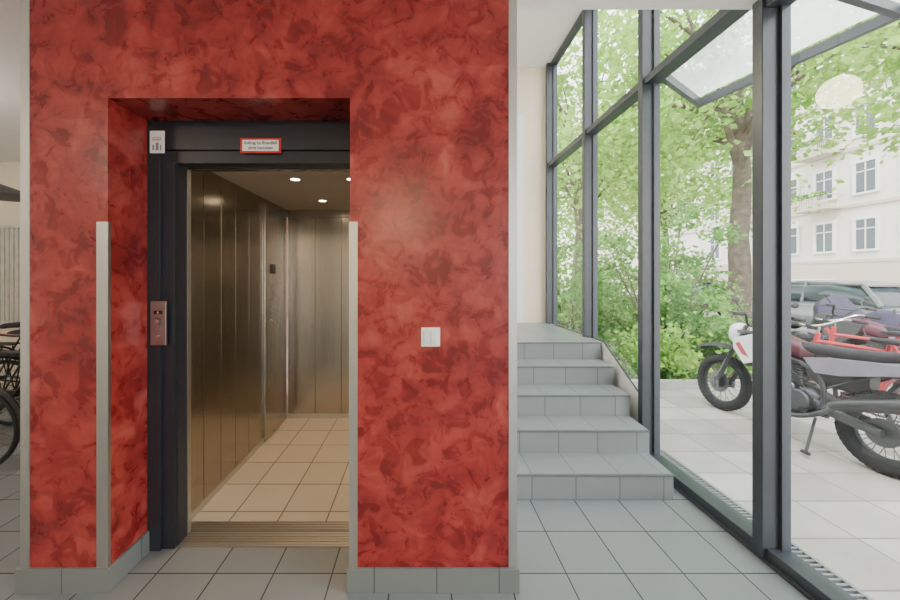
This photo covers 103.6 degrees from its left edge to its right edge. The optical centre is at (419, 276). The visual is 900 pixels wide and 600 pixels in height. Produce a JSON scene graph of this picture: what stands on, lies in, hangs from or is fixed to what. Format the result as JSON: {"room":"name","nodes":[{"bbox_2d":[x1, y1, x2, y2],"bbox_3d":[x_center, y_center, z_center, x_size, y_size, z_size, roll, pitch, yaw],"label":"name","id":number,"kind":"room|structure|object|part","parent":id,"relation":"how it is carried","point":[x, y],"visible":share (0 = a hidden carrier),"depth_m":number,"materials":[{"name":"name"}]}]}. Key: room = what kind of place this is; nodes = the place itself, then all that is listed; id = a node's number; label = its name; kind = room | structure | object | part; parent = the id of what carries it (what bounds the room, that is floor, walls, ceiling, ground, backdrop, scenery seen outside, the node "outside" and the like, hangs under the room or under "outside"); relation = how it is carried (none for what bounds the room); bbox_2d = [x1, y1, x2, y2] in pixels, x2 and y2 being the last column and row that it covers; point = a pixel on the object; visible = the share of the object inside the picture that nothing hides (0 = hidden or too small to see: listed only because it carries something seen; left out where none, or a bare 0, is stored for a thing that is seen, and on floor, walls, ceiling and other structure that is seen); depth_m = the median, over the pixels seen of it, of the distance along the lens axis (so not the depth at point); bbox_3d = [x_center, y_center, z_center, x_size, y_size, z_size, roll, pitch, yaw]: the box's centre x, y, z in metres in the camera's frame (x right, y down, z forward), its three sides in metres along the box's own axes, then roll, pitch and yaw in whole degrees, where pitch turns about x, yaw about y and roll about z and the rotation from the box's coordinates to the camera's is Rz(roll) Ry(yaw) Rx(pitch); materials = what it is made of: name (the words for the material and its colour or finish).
{"room":"elevator lobby","nodes":[
{"label":"elevator lobby","id":0,"kind":"room"},
{"bbox_2d":[0,162,19,389],"bbox_3d":[-3.714,0.010,4.650,3.572,3.020,0.100,0,0,0],"label":"wall","id":1,"kind":"structure","parent":0,"point":[9,171],"depth_m":4.60,"materials":[{"name":"beige paint"}]},
{"bbox_2d":[0,225,19,323],"bbox_3d":[-4.550,-0.030,4.548,1.900,1.260,0.105,0,0,0],"label":"radiator","id":2,"kind":"object","parent":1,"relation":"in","point":[3,227],"visible":0.16,"depth_m":4.50,"materials":[{"name":"white metal"}]},
{"bbox_2d":[30,0,508,566],"bbox_3d":[-0.732,0.010,3.155,2.393,3.020,2.890,0,0,0],"label":"wall","id":3,"kind":"structure","parent":0,"point":[421,86],"depth_m":1.71,"materials":[{"name":"red paint"}]},
{"bbox_2d":[20,0,29,567],"bbox_3d":[-1.910,-0.048,1.714,0.044,2.904,0.016,0,0,0],"label":"guard","id":4,"kind":"object","parent":3,"relation":"attached to","point":[24,4],"visible":1,"depth_m":1.71,"materials":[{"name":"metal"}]},
{"bbox_2d":[14,531,148,593],"bbox_3d":[-1.723,1.462,3.147,0.450,0.116,2.906,0,0,0],"label":"baseboard","id":5,"kind":"structure","parent":3,"relation":"attached to","point":[31,580],"depth_m":1.69,"materials":[{"name":"tile"}]},
{"bbox_2d":[96,222,110,567],"bbox_3d":[-1.536,0.569,1.714,0.056,1.671,0.016,0,0,0],"label":"guard","id":6,"kind":"object","parent":3,"relation":"attached to","point":[103,229],"visible":1,"depth_m":1.71,"materials":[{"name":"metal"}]},
{"bbox_2d":[147,121,349,550],"bbox_3d":[-0.925,0.327,2.027,1.173,2.387,0.145,0,0,0],"label":"door frame","id":7,"kind":"structure","parent":3,"relation":"attached to","point":[190,146],"depth_m":1.97,"materials":[{"name":"grey paint"}]},
{"bbox_2d":[150,131,164,152],"bbox_3d":[-1.453,-0.747,1.952,0.080,0.123,0.006,0,0,0],"label":"notice","id":8,"kind":"object","parent":7,"relation":"attached to","point":[157,138],"visible":1,"depth_m":1.95,"materials":[{"name":"metal"}]},
{"bbox_2d":[150,301,166,344],"bbox_3d":[-1.442,0.255,1.944,0.088,0.243,0.021,0,0,0],"label":"panel","id":9,"kind":"object","parent":7,"relation":"attached to","point":[158,309],"visible":1,"depth_m":1.94,"materials":[{"name":"metal"}]},
{"bbox_2d":[240,138,280,152],"bbox_3d":[-0.881,-0.727,1.952,0.226,0.083,0.007,0,0,0],"label":"notice sign","id":10,"kind":"object","parent":7,"relation":"attached to","point":[247,145],"visible":1,"depth_m":1.95,"materials":[{"name":"white plastic"}]},
{"bbox_3d":[-0.881,-0.727,1.950,0.200,0.061,0.002,0,0,0],"label":"sign plate","id":11,"kind":"part","parent":10,"relation":"part of","materials":[{"name":"white plastic"}]},
{"bbox_3d":[-0.871,1.516,2.042,0.982,0.008,0.115,0,0,0],"label":"door sill","id":12,"kind":"part","parent":7,"relation":"part of","materials":[{"name":"metal"}]},
{"bbox_2d":[349,222,357,567],"bbox_3d":[-0.323,0.569,1.714,0.041,1.671,0.016,0,0,0],"label":"guard","id":13,"kind":"object","parent":3,"relation":"attached to","point":[353,226],"visible":1,"depth_m":1.71,"materials":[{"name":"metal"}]},
{"bbox_2d":[421,327,439,346],"bbox_3d":[0.051,0.290,1.702,0.092,0.092,0.016,0,0,0],"label":"light switch","id":14,"kind":"object","parent":3,"relation":"attached to","point":[430,336],"visible":1,"depth_m":1.70,"materials":[{"name":"white plastic"}]},
{"bbox_2d":[347,562,519,593],"bbox_3d":[0.063,1.462,2.042,0.832,0.116,0.696,0,0,0],"label":"baseboard","id":15,"kind":"structure","parent":3,"relation":"attached to","point":[360,580],"depth_m":1.69,"materials":[{"name":"tile"}]},
{"bbox_2d":[509,0,516,567],"bbox_3d":[0.449,-0.048,1.714,0.040,2.904,0.016,0,0,0],"label":"guard","id":16,"kind":"object","parent":3,"relation":"attached to","point":[512,3],"visible":1,"depth_m":1.71,"materials":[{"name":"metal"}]},
{"bbox_2d":[0,0,756,161],"bbox_3d":[-1.765,-1.560,-0.100,7.470,0.120,9.400,0,0,0],"label":"ceiling","id":17,"kind":"structure","parent":0,"point":[9,9],"depth_m":2.07,"materials":[{"name":"white paint"}]},
{"bbox_2d":[0,184,19,201],"bbox_3d":[-3.620,-1.095,3.000,0.520,0.810,0.520,0,0,0],"label":"shade lamp","id":18,"kind":"object","parent":17,"relation":"hanging from","point":[7,193],"visible":0.58,"depth_m":2.99,"materials":[{"name":"black plastic"}]},
{"bbox_2d":[0,397,808,599],"bbox_3d":[-1.765,1.550,-0.100,7.470,0.060,9.400,0,0,0],"label":"floor","id":19,"kind":"structure","parent":0,"point":[567,549],"depth_m":1.86,"materials":[{"name":"tile"}]},
{"bbox_2d":[0,388,19,463],"bbox_3d":[-3.981,0.969,2.754,1.705,1.103,0.610,0,0,17],"label":"wheel","id":20,"kind":"object","parent":19,"relation":"on","point":[6,399],"visible":0.97,"depth_m":2.75,"materials":[{"name":"black rubber"}]},
{"bbox_2d":[0,329,19,424],"bbox_3d":[-3.681,0.969,3.630,1.705,1.103,0.610,0,0,16],"label":"bicycle","id":21,"kind":"object","parent":19,"relation":"on","point":[14,332],"visible":0.07,"depth_m":3.57,"materials":[{"name":"black metal"}]},
{"bbox_3d":[-3.747,0.907,3.603,0.919,0.681,0.140,0,3,-2],"label":"frame","id":22,"kind":"part","parent":21,"relation":"part of","materials":[{"name":"metal"}]},
{"bbox_2d":[0,322,19,403],"bbox_3d":[-4.381,0.969,4.144,1.704,1.103,0.610,0,0,18],"label":"bicycle","id":23,"kind":"object","parent":19,"relation":"on","point":[13,324],"visible":0.09,"depth_m":4.08,"materials":[{"name":"black metal"}]},
{"bbox_3d":[-4.448,0.907,4.119,0.919,0.681,0.140,0,3,0],"label":"frame","id":24,"kind":"part","parent":23,"relation":"part of","materials":[{"name":"black metal"}]},
{"bbox_2d":[0,333,19,414],"bbox_3d":[-3.701,0.969,3.128,1.705,1.103,0.610,0,0,20],"label":"bicycle","id":25,"kind":"object","parent":19,"relation":"on","point":[16,392],"visible":0.04,"depth_m":3.08,"materials":[{"name":"black metal"}]},
{"bbox_2d":[190,172,349,531],"bbox_3d":[-0.860,0.388,2.962,1.220,2.265,1.715,0,0,0],"label":"elevator","id":26,"kind":"object","parent":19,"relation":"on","point":[270,250],"visible":0.67,"depth_m":2.89,"materials":[{"name":"metal"}]},
{"bbox_3d":[-0.860,1.514,2.143,1.120,0.013,0.075,0,0,0],"label":"cab sill","id":27,"kind":"part","parent":26,"relation":"part of","materials":[{"name":"metal"}]},
{"bbox_3d":[-1.411,0.410,3.360,0.018,2.180,0.320,0,0,0],"label":"control panel","id":28,"kind":"part","parent":26,"relation":"part of","materials":[{"name":"metal"}]},
{"bbox_3d":[-0.860,-0.730,2.975,1.220,0.030,1.690,0,0,0],"label":"ceiling panel","id":29,"kind":"part","parent":26,"relation":"part of","materials":[{"name":"brown metal"}]},
{"bbox_2d":[289,177,300,180],"bbox_3d":[-0.910,-0.715,2.575,0.084,0.012,0.084,0,0,0],"label":"spotlight","id":30,"kind":"object","parent":26,"relation":"attached to","point":[290,178],"depth_m":2.57,"materials":[{"name":"beige"}]},
{"bbox_3d":[-0.860,0.398,3.792,1.120,2.225,0.056,0,0,0],"label":"door","id":31,"kind":"part","parent":26,"relation":"part of","materials":[{"name":"metal"}]},
{"bbox_2d":[548,12,581,324],"bbox_3d":[1.897,-0.785,4.538,0.135,4.610,1.104,0,0,0],"label":"window frame","id":32,"kind":"structure","parent":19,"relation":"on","point":[557,159],"depth_m":5.07,"materials":[{"name":"grey metal"}]},
{"bbox_2d":[582,10,597,338],"bbox_3d":[1.907,-0.785,3.956,0.155,4.610,0.060,0,0,0],"label":"window frame","id":33,"kind":"structure","parent":19,"relation":"on","point":[586,14],"depth_m":3.93,"materials":[{"name":"grey metal"}]},
{"bbox_2d":[517,323,673,499],"bbox_3d":[1.168,1.094,3.784,1.404,0.852,2.761,0,0,0],"label":"staircase","id":34,"kind":"structure","parent":19,"relation":"on","point":[578,438],"depth_m":2.75,"materials":[{"name":"tile"}]},
{"bbox_2d":[586,10,637,338],"bbox_3d":[1.897,-0.785,3.446,0.135,4.610,0.960,0,0,0],"label":"window frame","id":35,"kind":"structure","parent":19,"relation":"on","point":[630,98],"depth_m":3.91,"materials":[{"name":"grey metal"}]},
{"bbox_2d":[638,10,652,452],"bbox_3d":[1.907,-0.785,2.936,0.155,4.610,0.060,0,0,0],"label":"window frame","id":36,"kind":"structure","parent":19,"relation":"on","point":[645,17],"depth_m":2.91,"materials":[{"name":"grey metal"}]},
{"bbox_2d":[644,10,751,551],"bbox_3d":[1.897,-0.785,2.426,0.135,4.610,0.960,0,0,0],"label":"window frame","id":37,"kind":"structure","parent":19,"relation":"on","point":[738,526],"depth_m":2.58,"materials":[{"name":"grey metal"}]},
{"bbox_2d":[752,0,778,560],"bbox_3d":[1.907,-0.785,1.916,0.155,4.610,0.060,0,0,0],"label":"window frame","id":38,"kind":"structure","parent":19,"relation":"on","point":[765,20],"depth_m":1.89,"materials":[{"name":"grey metal"}]},
{"bbox_2d":[763,0,856,599],"bbox_3d":[1.897,0.010,1.406,0.135,3.020,0.960,0,0,0],"label":"window frame","id":39,"kind":"structure","parent":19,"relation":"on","point":[798,573],"depth_m":1.87,"materials":[{"name":"grey metal"}]},
{"bbox_3d":[1.907,-0.785,0.896,0.155,4.610,0.060,0,0,0],"label":"trim","id":40,"kind":"structure","parent":19,"relation":"on","visible":0},
{"bbox_2d":[662,0,899,106],"bbox_3d":[2.720,-1.692,2.003,1.499,0.095,2.846,0,0,0],"label":"glass canopy","id":41,"kind":"object","parent":40,"relation":"attached to","point":[728,58],"visible":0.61,"depth_m":2.58,"materials":[{"name":"glass"}]},
{"bbox_2d":[517,67,545,322],"bbox_3d":[1.218,-0.785,5.250,1.505,4.610,0.100,0,0,0],"label":"wall","id":42,"kind":"structure","parent":0,"point":[531,81],"depth_m":5.20,"materials":[{"name":"beige paint"}]},
{"bbox_2d":[517,114,523,322],"bbox_3d":[1.430,-0.855,5.185,0.180,3.050,0.030,0,0,0],"label":"trim","id":43,"kind":"structure","parent":42,"relation":"attached to","point":[520,117],"depth_m":5.17,"materials":[{"name":"white paint"}]},
{"bbox_2d":[546,63,552,323],"bbox_3d":[1.907,-0.785,5.120,0.155,4.610,0.060,0,0,0],"label":"trim","id":44,"kind":"structure","parent":42,"relation":"attached to","point":[549,69],"depth_m":5.09,"materials":[{"name":"grey metal"}]},
{"bbox_2d":[551,324,637,421],"bbox_3d":[1.880,1.095,4.025,0.010,0.850,2.110,0,0,0],"label":"trim","id":45,"kind":"structure","parent":42,"relation":"attached to","point":[621,381],"depth_m":3.28,"materials":[{"name":"white paint"}]},
{"bbox_2d":[551,323,637,391],"bbox_3d":[1.880,0.844,4.021,0.014,0.379,2.118,0,0,0],"label":"cap","id":46,"kind":"object","parent":45,"relation":"on","point":[551,323],"visible":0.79,"depth_m":3.45,"materials":[{"name":"grey metal"}]},
{"bbox_2d":[517,10,581,66],"bbox_3d":[1.183,-3.140,3.600,1.635,0.100,3.400,0,0,0],"label":"ceiling","id":47,"kind":"structure","parent":0,"point":[540,33],"depth_m":4.48,"materials":[{"name":"white paint"}]},
{"label":"outside","id":48,"kind":"structure","parent":0,"visible":0},
{"bbox_2d":[598,23,899,289],"bbox_3d":[28.202,-6.980,25.000,7.596,17.200,66.000,0,0,0],"label":"apartment building","id":49,"kind":"structure","parent":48,"point":[858,239],"depth_m":21.93,"materials":[{"name":"stone"}]},
{"bbox_3d":[25.950,-7.670,25.000,0.100,0.180,66.000,0,0,0],"label":"cornice","id":50,"kind":"part","parent":49,"relation":"part of","materials":[{"name":"stone"}]},
{"bbox_3d":[25.950,-4.270,25.000,0.100,0.180,66.000,0,0,0],"label":"cornice","id":51,"kind":"part","parent":49,"relation":"part of","materials":[{"name":"stone"}]},
{"bbox_3d":[25.950,-0.970,25.000,0.100,0.180,66.000,0,0,0],"label":"cornice","id":52,"kind":"part","parent":49,"relation":"part of","materials":[{"name":"stone"}]},
{"bbox_3d":[25.950,-11.170,25.000,0.100,0.180,66.000,0,0,0],"label":"cornice","id":53,"kind":"part","parent":49,"relation":"part of","materials":[{"name":"stone"}]},
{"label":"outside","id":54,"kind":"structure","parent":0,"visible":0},
{"bbox_2d":[565,286,637,294],"bbox_3d":[22.450,1.663,24.000,6.900,0.215,72.000,0,0,0],"label":"pavement","id":55,"kind":"structure","parent":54,"point":[569,286],"depth_m":40.66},
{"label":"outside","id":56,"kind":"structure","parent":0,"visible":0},
{"bbox_2d":[660,323,899,599],"bbox_3d":[5.285,1.637,25.500,6.630,0.165,69.000,0,0,0],"label":"pavement","id":57,"kind":"structure","parent":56,"point":[845,513],"depth_m":2.67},
{"bbox_2d":[557,108,674,288],"bbox_3d":[7.552,-5.009,23.702,17.102,13.191,17.306,0,0,-13],"label":"tree","id":58,"kind":"object","parent":57,"relation":"on","point":[615,202],"visible":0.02,"depth_m":20.91,"materials":[{"name":"green plant"}]},
{"bbox_2d":[557,318,751,378],"bbox_3d":[4.100,1.530,8.975,3.600,0.050,8.050,0,0,0],"label":"planting bed","id":59,"kind":"object","parent":57,"relation":"on","point":[576,328],"visible":0.02,"depth_m":6.07,"materials":[{"name":"soil"}]},
{"bbox_2d":[557,242,579,322],"bbox_3d":[2.954,0.210,8.842,2.075,2.872,2.375,0,0,40],"label":"bush","id":60,"kind":"object","parent":59,"relation":"on","point":[559,268],"visible":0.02,"depth_m":8.50,"materials":[{"name":"green plant"}]},
{"bbox_2d":[557,228,633,358],"bbox_3d":[3.004,0.371,6.905,2.525,2.608,2.386,0,0,-4],"label":"bush","id":61,"kind":"object","parent":59,"relation":"on","point":[573,295],"visible":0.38,"depth_m":6.55,"materials":[{"name":"green plant"}]},
{"bbox_2d":[559,228,683,333],"bbox_3d":[4.959,0.215,9.293,2.398,2.782,2.999,0,0,-37],"label":"bush","id":62,"kind":"object","parent":59,"relation":"on","point":[628,254],"visible":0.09,"depth_m":8.79,"materials":[{"name":"green plant"}]},
{"bbox_2d":[608,312,721,380],"bbox_3d":[3.767,1.109,5.418,1.510,1.045,1.563,0,0,-24],"label":"bush","id":63,"kind":"object","parent":59,"relation":"on","point":[674,358],"visible":0.58,"depth_m":5.24,"materials":[{"name":"green plant"}]},
{"bbox_2d":[578,192,751,355],"bbox_3d":[4.565,0.067,6.727,2.743,2.899,2.805,0,0,40],"label":"bush","id":64,"kind":"object","parent":59,"relation":"on","point":[672,312],"visible":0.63,"depth_m":6.22,"materials":[{"name":"green plant"}]},
{"bbox_2d":[574,329,807,381],"bbox_3d":[4.066,1.433,7.025,4.084,0.426,4.514,0,0,0],"label":"ground cover","id":65,"kind":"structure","parent":59,"relation":"on","point":[666,374],"depth_m":5.30,"materials":[{"name":"green plant"}]},
{"bbox_2d":[631,352,831,389],"bbox_3d":[4.100,1.495,8.935,3.800,0.120,8.130,0,0,0],"label":"edging","id":66,"kind":"object","parent":59,"relation":"on","point":[665,384],"visible":0.02,"depth_m":4.87,"materials":[{"name":"stone"}]},
{"bbox_2d":[683,296,801,369],"bbox_3d":[5.360,0.970,5.834,1.795,1.277,1.588,0,0,0],"label":"bush","id":67,"kind":"object","parent":59,"relation":"on","point":[723,335],"visible":0.26,"depth_m":5.97,"materials":[{"name":"green plant"}]},
{"bbox_2d":[557,10,801,275],"bbox_3d":[5.711,-3.686,12.342,10.705,10.562,10.060,0,0,35],"label":"tree","id":68,"kind":"object","parent":57,"relation":"on","point":[575,201],"visible":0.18,"depth_m":11.04,"materials":[{"name":"green plant"}]},
{"bbox_2d":[557,10,899,337],"bbox_3d":[7.477,-3.353,7.980,10.187,9.882,10.257,0,0,0],"label":"tree","id":69,"kind":"object","parent":57,"relation":"on","point":[734,113],"visible":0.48,"depth_m":7.87,"materials":[{"name":"green plant"}]},
{"bbox_2d":[660,448,873,599],"bbox_3d":[2.080,1.545,2.850,0.160,0.020,4.700,0,0,0],"label":"drain grating","id":70,"kind":"object","parent":57,"relation":"on","point":[815,563],"visible":0.17,"depth_m":2.00,"materials":[{"name":"metal"}]},
{"bbox_2d":[696,296,899,478],"bbox_3d":[3.631,0.882,3.302,0.820,1.355,2.416,0,0,7],"label":"motorcycle","id":71,"kind":"object","parent":57,"relation":"on","point":[858,373],"visible":0.81,"depth_m":3.05,"materials":[{"name":"black metal"}]},
{"bbox_2d":[727,296,743,313],"bbox_3d":[3.365,0.305,3.768,0.167,0.198,0.071,6,-1,-5],"label":"mirror","id":72,"kind":"object","parent":71,"relation":"attached to","point":[736,299],"depth_m":3.74,"materials":[{"name":"black plastic"}]},
{"bbox_2d":[791,302,798,307],"bbox_3d":[4.016,0.371,3.827,0.167,0.198,0.071,6,-1,-5],"label":"mirror","id":73,"kind":"object","parent":71,"relation":"attached to","point":[794,305],"depth_m":3.80,"materials":[{"name":"black plastic"}]},
{"bbox_3d":[3.680,0.679,3.535,0.280,0.259,0.540,6,-1,-5],"label":"fuel tank","id":74,"kind":"part","parent":71,"relation":"part of","materials":[{"name":"red plastic"}]},
{"bbox_3d":[3.679,0.961,3.229,0.282,0.677,1.336,6,-1,-5],"label":"frame","id":75,"kind":"part","parent":71,"relation":"part of","materials":[{"name":"metal"}]},
{"bbox_3d":[3.733,0.650,2.982,0.240,0.160,0.930,6,-1,-5],"label":"seat","id":76,"kind":"part","parent":71,"relation":"part of","materials":[{"name":"leather"}]},
{"bbox_3d":[3.589,0.769,2.854,0.015,0.190,0.836,6,-1,-5],"label":"panel","id":77,"kind":"part","parent":71,"relation":"part of","materials":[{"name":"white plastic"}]},
{"bbox_3d":[3.762,1.230,2.960,0.014,0.222,0.502,6,-1,-5],"label":"chain","id":78,"kind":"part","parent":71,"relation":"part of","materials":[{"name":"metal"}]},
{"bbox_2d":[791,292,899,392],"bbox_3d":[5.890,0.882,4.419,0.820,1.355,2.416,0,0,3],"label":"motorcycle","id":79,"kind":"object","parent":57,"relation":"on","point":[873,329],"visible":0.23,"depth_m":4.77,"materials":[{"name":"red metal"}]},
{"bbox_2d":[820,292,831,305],"bbox_3d":[5.597,0.305,4.869,0.167,0.198,0.071,6,-1,-9],"label":"mirror","id":80,"kind":"object","parent":79,"relation":"attached to","point":[826,294],"depth_m":4.84,"materials":[{"name":"black plastic"}]},
{"bbox_2d":[861,297,869,310],"bbox_3d":[6.243,0.371,4.966,0.167,0.198,0.071,6,-1,-9],"label":"mirror","id":81,"kind":"object","parent":79,"relation":"attached to","point":[866,298],"depth_m":4.94,"materials":[{"name":"black plastic"}]},
{"bbox_3d":[5.942,0.961,4.350,0.282,0.677,1.336,6,-1,-9],"label":"frame","id":82,"kind":"part","parent":79,"relation":"part of","materials":[{"name":"metal"}]},
{"bbox_3d":[5.925,0.679,4.655,0.280,0.259,0.540,6,-1,-9],"label":"fuel tank","id":83,"kind":"part","parent":79,"relation":"part of","materials":[{"name":"red plastic"}]},
{"bbox_3d":[6.011,0.650,4.106,0.240,0.160,0.930,6,-1,-9],"label":"seat","id":84,"kind":"part","parent":79,"relation":"part of","materials":[{"name":"leather"}]},
{"bbox_2d":[797,319,899,426],"bbox_3d":[4.379,1.002,3.516,0.609,1.105,1.701,0,0,-21],"label":"bicycle","id":85,"kind":"object","parent":57,"relation":"on","point":[890,342],"visible":0.23,"depth_m":3.46,"materials":[{"name":"red metal"}]},
{"bbox_3d":[4.361,0.942,3.450,0.140,0.681,0.919,-3,0,-3],"label":"frame","id":86,"kind":"part","parent":85,"relation":"part of","materials":[{"name":"red plastic"}]},
{"bbox_2d":[806,295,899,347],"bbox_3d":[7.899,0.945,6.240,0.803,1.220,1.660,0,0,0],"label":"motorcycle","id":87,"kind":"object","parent":57,"relation":"on","point":[888,318],"visible":0.19,"depth_m":6.47,"materials":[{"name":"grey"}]},
{"bbox_2d":[810,314,899,395],"bbox_3d":[5.075,1.002,3.967,0.609,1.105,1.701,0,0,-19],"label":"bicycle","id":88,"kind":"object","parent":57,"relation":"on","point":[833,333],"visible":0.2,"depth_m":4.10,"materials":[{"name":"red metal"}]},
{"bbox_3d":[5.054,0.942,3.901,0.140,0.681,0.919,-3,0,-1],"label":"frame","id":89,"kind":"part","parent":88,"relation":"part of","materials":[{"name":"red plastic"}]},
{"bbox_2d":[893,309,899,326],"bbox_3d":[6.912,1.002,4.710,0.609,1.105,1.701,0,0,7],"label":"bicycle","id":90,"kind":"object","parent":57,"relation":"on","point":[894,310],"visible":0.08,"depth_m":5.00,"materials":[{"name":"black metal"}]},
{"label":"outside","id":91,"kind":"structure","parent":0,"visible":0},
{"bbox_2d":[560,289,809,337],"bbox_3d":[13.875,1.702,24.000,10.250,0.135,72.000,0,0,0],"label":"street","id":92,"kind":"structure","parent":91,"point":[797,334],"depth_m":10.40,"materials":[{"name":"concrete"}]},
{"bbox_2d":[632,279,726,316],"bbox_3d":[10.700,0.815,14.605,2.040,1.480,4.250,0,0,0],"label":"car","id":93,"kind":"object","parent":92,"relation":"on","point":[708,283],"visible":0.06,"depth_m":13.04,"materials":[{"name":"red metal"}]},
{"bbox_2d":[557,88,836,278],"bbox_3d":[14.774,-4.421,20.972,15.603,12.034,13.381,0,0,-15],"label":"tree","id":94,"kind":"object","parent":92,"relation":"on","point":[690,173],"visible":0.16,"depth_m":19.90,"materials":[{"name":"green plant"}]},
{"bbox_2d":[724,280,899,328],"bbox_3d":[10.400,0.815,9.305,2.040,1.480,4.250,0,0,0],"label":"car","id":95,"kind":"object","parent":92,"relation":"on","point":[883,295],"visible":0.24,"depth_m":8.21,"materials":[{"name":"silver metal"}]},
{"bbox_2d":[791,279,833,280],"bbox_3d":[16.200,0.815,14.195,2.040,1.480,4.250,0,0,0],"label":"car","id":96,"kind":"object","parent":92,"relation":"on","point":[791,279],"visible":0.02,"depth_m":14.29,"materials":[{"name":"white metal"}]},
{"bbox_2d":[748,14,899,163],"bbox_3d":[12.669,-3.781,6.914,9.301,10.800,9.122,0,0,-41],"label":"tree","id":97,"kind":"object","parent":92,"relation":"on","point":[874,130],"visible":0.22,"depth_m":8.95,"materials":[{"name":"green plant"}]}
]}

